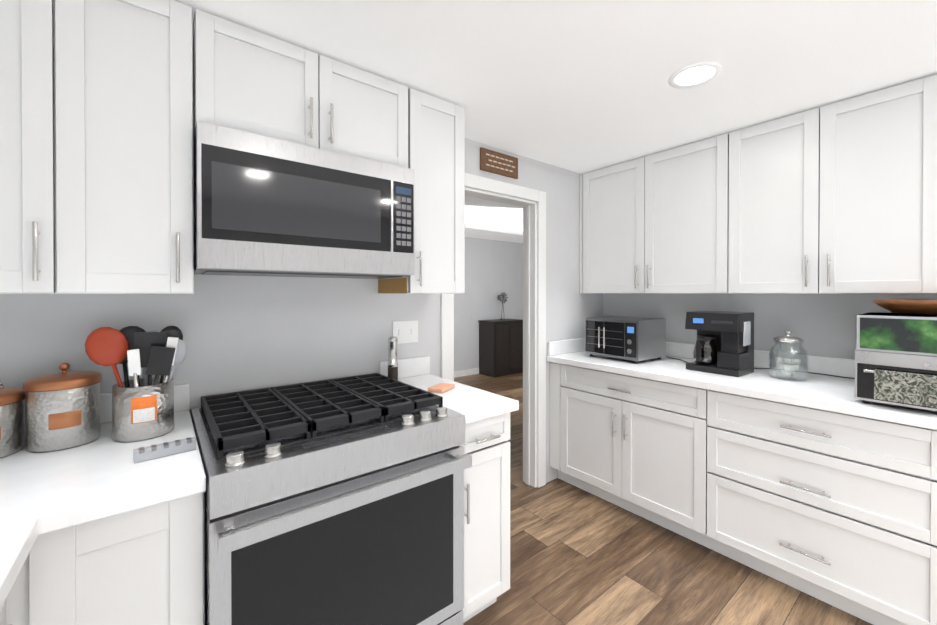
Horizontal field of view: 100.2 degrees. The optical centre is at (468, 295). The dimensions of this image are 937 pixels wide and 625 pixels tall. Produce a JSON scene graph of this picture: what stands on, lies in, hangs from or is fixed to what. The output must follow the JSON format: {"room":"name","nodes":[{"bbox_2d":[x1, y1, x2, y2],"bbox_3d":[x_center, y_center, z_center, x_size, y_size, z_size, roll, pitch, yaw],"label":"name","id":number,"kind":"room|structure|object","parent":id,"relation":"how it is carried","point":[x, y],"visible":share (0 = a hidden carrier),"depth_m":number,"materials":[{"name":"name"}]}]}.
{"room":"kitchen","nodes":[
{"label":"kitchen","id":0,"kind":"room"},
{"bbox_2d":[0,138,602,482],"bbox_3d":[0.847,0.199,3.111,7.200,2.290,0.120,0,0,-38],"label":"wall","id":1,"kind":"structure","parent":0,"point":[242,333],"depth_m":1.72,"materials":[{"name":"grey paint"}]},
{"bbox_2d":[0,0,91,293],"bbox_3d":[-1.330,-0.465,1.111,0.383,0.922,0.320,0,0,-38],"label":"upper cabinet","id":2,"kind":"object","parent":1,"relation":"attached to","point":[46,45],"depth_m":1.06,"materials":[{"name":"white wood"}]},
{"bbox_2d":[92,0,199,293],"bbox_3d":[-1.127,-0.466,1.270,0.372,0.922,0.320,0,0,-38],"label":"upper cabinet","id":3,"kind":"object","parent":1,"relation":"attached to","point":[106,106],"depth_m":1.19,"materials":[{"name":"white wood"}]},
{"bbox_2d":[200,10,411,168],"bbox_3d":[-0.671,-0.740,1.627,0.781,0.378,0.320,0,0,-38],"label":"upper cabinet","id":4,"kind":"object","parent":1,"relation":"attached to","point":[252,81],"depth_m":1.46,"materials":[{"name":"white wood"}]},
{"bbox_2d":[193,121,414,278],"bbox_3d":[-0.652,-0.313,1.605,0.779,0.467,0.375,0,0,-38],"label":"over-the-range microwave","id":5,"kind":"object","parent":4,"relation":"attached to","point":[268,206],"visible":0.98,"depth_m":1.40,"materials":[{"name":"metal"}]},
{"bbox_2d":[392,320,417,343],"bbox_3d":[-0.335,0.195,2.095,0.155,0.120,0.012,0,0,-38],"label":"switch plate","id":6,"kind":"object","parent":1,"relation":"attached to","point":[404,331],"visible":0.98,"depth_m":2.10,"materials":[{"name":"white plastic"}]},
{"bbox_2d":[378,89,464,293],"bbox_3d":[-0.238,-0.470,1.970,0.313,0.922,0.320,0,0,-38],"label":"upper cabinet","id":7,"kind":"object","parent":1,"relation":"attached to","point":[438,125],"depth_m":1.85,"materials":[{"name":"white wood"}]},
{"bbox_2d":[441,173,545,487],"bbox_3d":[0.153,0.308,2.565,0.893,2.078,0.152,0,0,-38],"label":"door frame","id":8,"kind":"structure","parent":1,"relation":"attached to","point":[534,344],"depth_m":2.75,"materials":[{"name":"white wood"}]},
{"bbox_2d":[480,147,517,178],"bbox_3d":[0.200,-0.843,2.507,0.319,0.135,0.018,0,0,-38],"label":"sign","id":9,"kind":"object","parent":1,"relation":"attached to","point":[495,162],"visible":1,"depth_m":2.49,"materials":[{"name":"brown wood"}]},
{"bbox_2d":[454,237,522,370],"bbox_3d":[-1.160,0.184,5.660,7.200,2.290,0.120,0,0,-38],"label":"wall","id":10,"kind":"structure","parent":0,"point":[493,269],"depth_m":6.70,"materials":[{"name":"grey paint"}]},
{"bbox_2d":[454,368,478,377],"bbox_3d":[-1.118,1.280,5.614,7.200,0.100,0.014,0,0,-38],"label":"baseboard","id":11,"kind":"structure","parent":10,"relation":"attached to","point":[467,372],"depth_m":6.45,"materials":[{"name":"white wood"}]},
{"bbox_2d":[174,0,936,242],"bbox_3d":[0.918,-0.985,3.014,7.600,0.080,7.000,0,0,-38],"label":"ceiling","id":12,"kind":"structure","parent":0,"point":[581,86],"depth_m":1.54,"materials":[{"name":"white paint"}]},
{"bbox_2d":[465,209,522,234],"bbox_3d":[1.196,-0.879,5.409,3.800,0.160,0.220,0,0,-38],"label":"ceiling beam","id":13,"kind":"structure","parent":12,"relation":"attached to","point":[475,219],"depth_m":4.58,"materials":[{"name":"white paint"}]},
{"bbox_2d":[668,62,722,88],"bbox_3d":[0.964,-0.935,1.670,0.200,0.004,0.200,0,0,-38],"label":"recessed light","id":14,"kind":"object","parent":12,"relation":"in","point":[692,75],"visible":1,"depth_m":1.66,"materials":[{"name":"white plastic"}]},
{"bbox_2d":[454,373,872,624],"bbox_3d":[0.918,1.370,3.027,7.600,0.050,7.000,0,0,-38],"label":"floor","id":15,"kind":"structure","parent":0,"point":[578,556],"depth_m":1.90,"materials":[{"name":"brown wood"}]},
{"bbox_2d":[0,602,11,624],"bbox_3d":[-1.107,0.923,0.500,0.670,0.872,0.258,0,0,-38],"label":"base cabinet","id":16,"kind":"object","parent":15,"relation":"on","point":[2,615],"visible":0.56,"depth_m":0.69,"materials":[{"name":"white wood"}]},
{"bbox_2d":[0,384,205,608],"bbox_3d":[-0.431,0.419,-0.106,0.986,0.140,3.351,0,0,-38],"label":"countertop","id":17,"kind":"structure","parent":16,"relation":"on","point":[103,475],"depth_m":0.93,"materials":[{"name":"white stone"}]},
{"bbox_2d":[0,382,24,457],"bbox_3d":[-1.350,0.333,1.077,0.180,0.216,0.180,0,0,-38],"label":"canister","id":18,"kind":"object","parent":17,"relation":"on","point":[12,421],"visible":0.92,"depth_m":1.09,"materials":[{"name":"grey metal"}]},
{"bbox_2d":[23,362,101,451],"bbox_3d":[-1.210,0.321,1.174,0.164,0.240,0.164,0,0,-38],"label":"canister","id":19,"kind":"object","parent":17,"relation":"on","point":[62,410],"visible":1,"depth_m":1.12,"materials":[{"name":"galvanized steel"},{"name":"copper"}]},
{"bbox_2d":[85,325,186,441],"bbox_3d":[-1.042,0.269,1.240,0.250,0.343,0.155,0,0,-38],"label":"utensil crock","id":20,"kind":"object","parent":17,"relation":"on","point":[143,408],"visible":1,"depth_m":1.21,"materials":[{"name":"grey metal"}]},
{"bbox_2d":[133,437,195,462],"bbox_3d":[-0.836,0.425,1.083,0.136,0.032,0.024,0,0,-43],"label":"counter strip","id":21,"kind":"object","parent":17,"relation":"on","point":[142,454],"visible":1,"depth_m":1.07,"materials":[{"name":"plastic"}]},
{"bbox_2d":[5,492,204,624],"bbox_3d":[-1.260,0.920,0.950,0.986,0.873,0.670,0,0,-38],"label":"base cabinet","id":22,"kind":"object","parent":15,"relation":"on","point":[143,566],"visible":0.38,"depth_m":0.90,"materials":[{"name":"white wood"}]},
{"bbox_2d":[191,373,471,624],"bbox_3d":[-0.521,0.870,1.446,0.779,0.968,0.769,0,0,-38],"label":"gas range","id":23,"kind":"object","parent":15,"relation":"on","point":[337,501],"visible":1,"depth_m":1.19,"materials":[{"name":"metal"}]},
{"bbox_2d":[462,412,509,622],"bbox_3d":[-0.128,0.915,1.818,0.288,0.873,0.708,0,0,-38],"label":"base cabinet","id":24,"kind":"object","parent":15,"relation":"on","point":[486,445],"visible":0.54,"depth_m":1.58,"materials":[{"name":"white wood"}]},
{"bbox_2d":[379,356,518,423],"bbox_3d":[-0.124,0.408,1.819,0.300,0.140,0.705,0,0,-38],"label":"countertop","id":25,"kind":"structure","parent":24,"relation":"on","point":[471,404],"depth_m":1.73,"materials":[{"name":"white stone"}]},
{"bbox_2d":[388,336,397,379],"bbox_3d":[-0.374,0.319,1.940,0.052,0.234,0.052,0,0,-38],"label":"pepper mill","id":26,"kind":"object","parent":25,"relation":"on","point":[392,359],"visible":0.9,"depth_m":1.92,"materials":[{"name":"silver metal"}]},
{"bbox_2d":[428,383,454,392],"bbox_3d":[-0.126,0.428,1.818,0.080,0.018,0.120,0,0,27],"label":"sponge","id":27,"kind":"object","parent":25,"relation":"on","point":[441,387],"visible":0.98,"depth_m":1.78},
{"bbox_2d":[478,319,522,377],"bbox_3d":[0.569,0.871,6.669,0.710,0.905,0.400,0,0,-38],"label":"cabinet","id":28,"kind":"object","parent":15,"relation":"on","point":[500,347],"visible":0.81,"depth_m":6.48,"materials":[{"name":"brown wood"}]},
{"bbox_2d":[498,292,507,319],"bbox_3d":[0.560,0.183,6.709,0.180,0.470,0.180,0,0,-38],"label":"ornament","id":29,"kind":"object","parent":28,"relation":"on","point":[503,297],"visible":1,"depth_m":6.67,"materials":[{"name":"grey metal"}]},
{"bbox_2d":[550,362,689,538],"bbox_3d":[1.169,0.911,2.631,0.670,0.872,1.032,0,0,-38],"label":"base cabinet","id":30,"kind":"object","parent":15,"relation":"on","point":[622,440],"depth_m":2.37,"materials":[{"name":"white wood"}]},
{"bbox_2d":[547,338,936,429],"bbox_3d":[1.872,0.408,1.706,0.705,0.140,3.350,0,0,-38],"label":"countertop","id":31,"kind":"structure","parent":30,"relation":"on","point":[826,393],"depth_m":2.06,"materials":[{"name":"white stone"}]},
{"bbox_2d":[585,316,665,362],"bbox_3d":[1.078,0.294,2.720,0.383,0.276,0.417,0,0,-38],"label":"toaster oven","id":32,"kind":"object","parent":31,"relation":"on","point":[635,339],"visible":1,"depth_m":2.59,"materials":[{"name":"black metal"}]},
{"bbox_2d":[685,311,753,376],"bbox_3d":[1.443,0.265,2.257,0.246,0.338,0.280,0,0,-38],"label":"coffee maker","id":33,"kind":"object","parent":31,"relation":"on","point":[724,344],"visible":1,"depth_m":2.18,"materials":[{"name":"black plastic"}]},
{"bbox_2d":[768,331,808,380],"bbox_3d":[1.684,0.310,2.065,0.166,0.250,0.166,0,0,-38],"label":"glass jar","id":34,"kind":"object","parent":31,"relation":"on","point":[790,365],"visible":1,"depth_m":2.05,"materials":[{"name":"clear glass"}]},
{"bbox_2d":[754,368,854,378],"bbox_3d":[1.818,0.415,2.140,0.176,0.038,0.506,0,0,-38],"label":"cord","id":35,"kind":"object","parent":31,"relation":"on","point":[814,373],"visible":0.42,"depth_m":2.13,"materials":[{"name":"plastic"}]},
{"bbox_2d":[854,350,936,410],"bbox_3d":[1.895,0.332,1.522,0.460,0.213,0.520,0,0,-38],"label":"countertop oven","id":36,"kind":"object","parent":31,"relation":"on","point":[905,380],"visible":0.96,"depth_m":1.50,"materials":[{"name":"silver metal"}]},
{"bbox_2d":[856,312,936,356],"bbox_3d":[1.906,0.152,1.534,0.402,0.144,0.505,0,0,-38],"label":"printed box","id":37,"kind":"object","parent":36,"relation":"on","point":[887,332],"visible":1,"depth_m":1.52,"materials":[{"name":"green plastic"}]},
{"bbox_2d":[872,299,936,314],"bbox_3d":[1.882,0.048,1.634,0.284,0.062,0.284,0,0,-38],"label":"bowl","id":38,"kind":"object","parent":37,"relation":"on","point":[916,306],"visible":1,"depth_m":1.59,"materials":[{"name":"brown wood"}]},
{"bbox_2d":[690,387,936,624],"bbox_3d":[1.715,0.915,1.937,0.670,0.872,0.855,0,0,-38],"label":"base cabinet","id":39,"kind":"object","parent":15,"relation":"on","point":[837,510],"depth_m":1.67,"materials":[{"name":"white wood"}]},
{"bbox_2d":[603,294,936,358],"bbox_3d":[2.197,0.206,1.962,0.120,2.290,3.355,0,0,-38],"label":"wall","id":40,"kind":"structure","parent":0,"point":[825,325],"depth_m":2.32,"materials":[{"name":"grey paint"}]},
{"bbox_2d":[580,138,711,293],"bbox_3d":[1.318,-0.474,2.716,0.320,0.922,1.070,0,0,-38],"label":"upper cabinet","id":41,"kind":"object","parent":40,"relation":"attached to","point":[646,222],"depth_m":2.60,"materials":[{"name":"white wood"}]},
{"bbox_2d":[712,80,915,293],"bbox_3d":[1.856,-0.470,2.033,0.320,0.922,0.909,0,0,-38],"label":"upper cabinet","id":42,"kind":"object","parent":40,"relation":"attached to","point":[840,197],"depth_m":1.93,"materials":[{"name":"white wood"}]},
{"bbox_2d":[916,74,936,293],"bbox_3d":[2.345,-0.467,1.412,0.320,0.922,0.913,0,0,-38],"label":"upper cabinet","id":43,"kind":"object","parent":40,"relation":"attached to","point":[926,88],"depth_m":1.66,"materials":[{"name":"white wood"}]}
]}

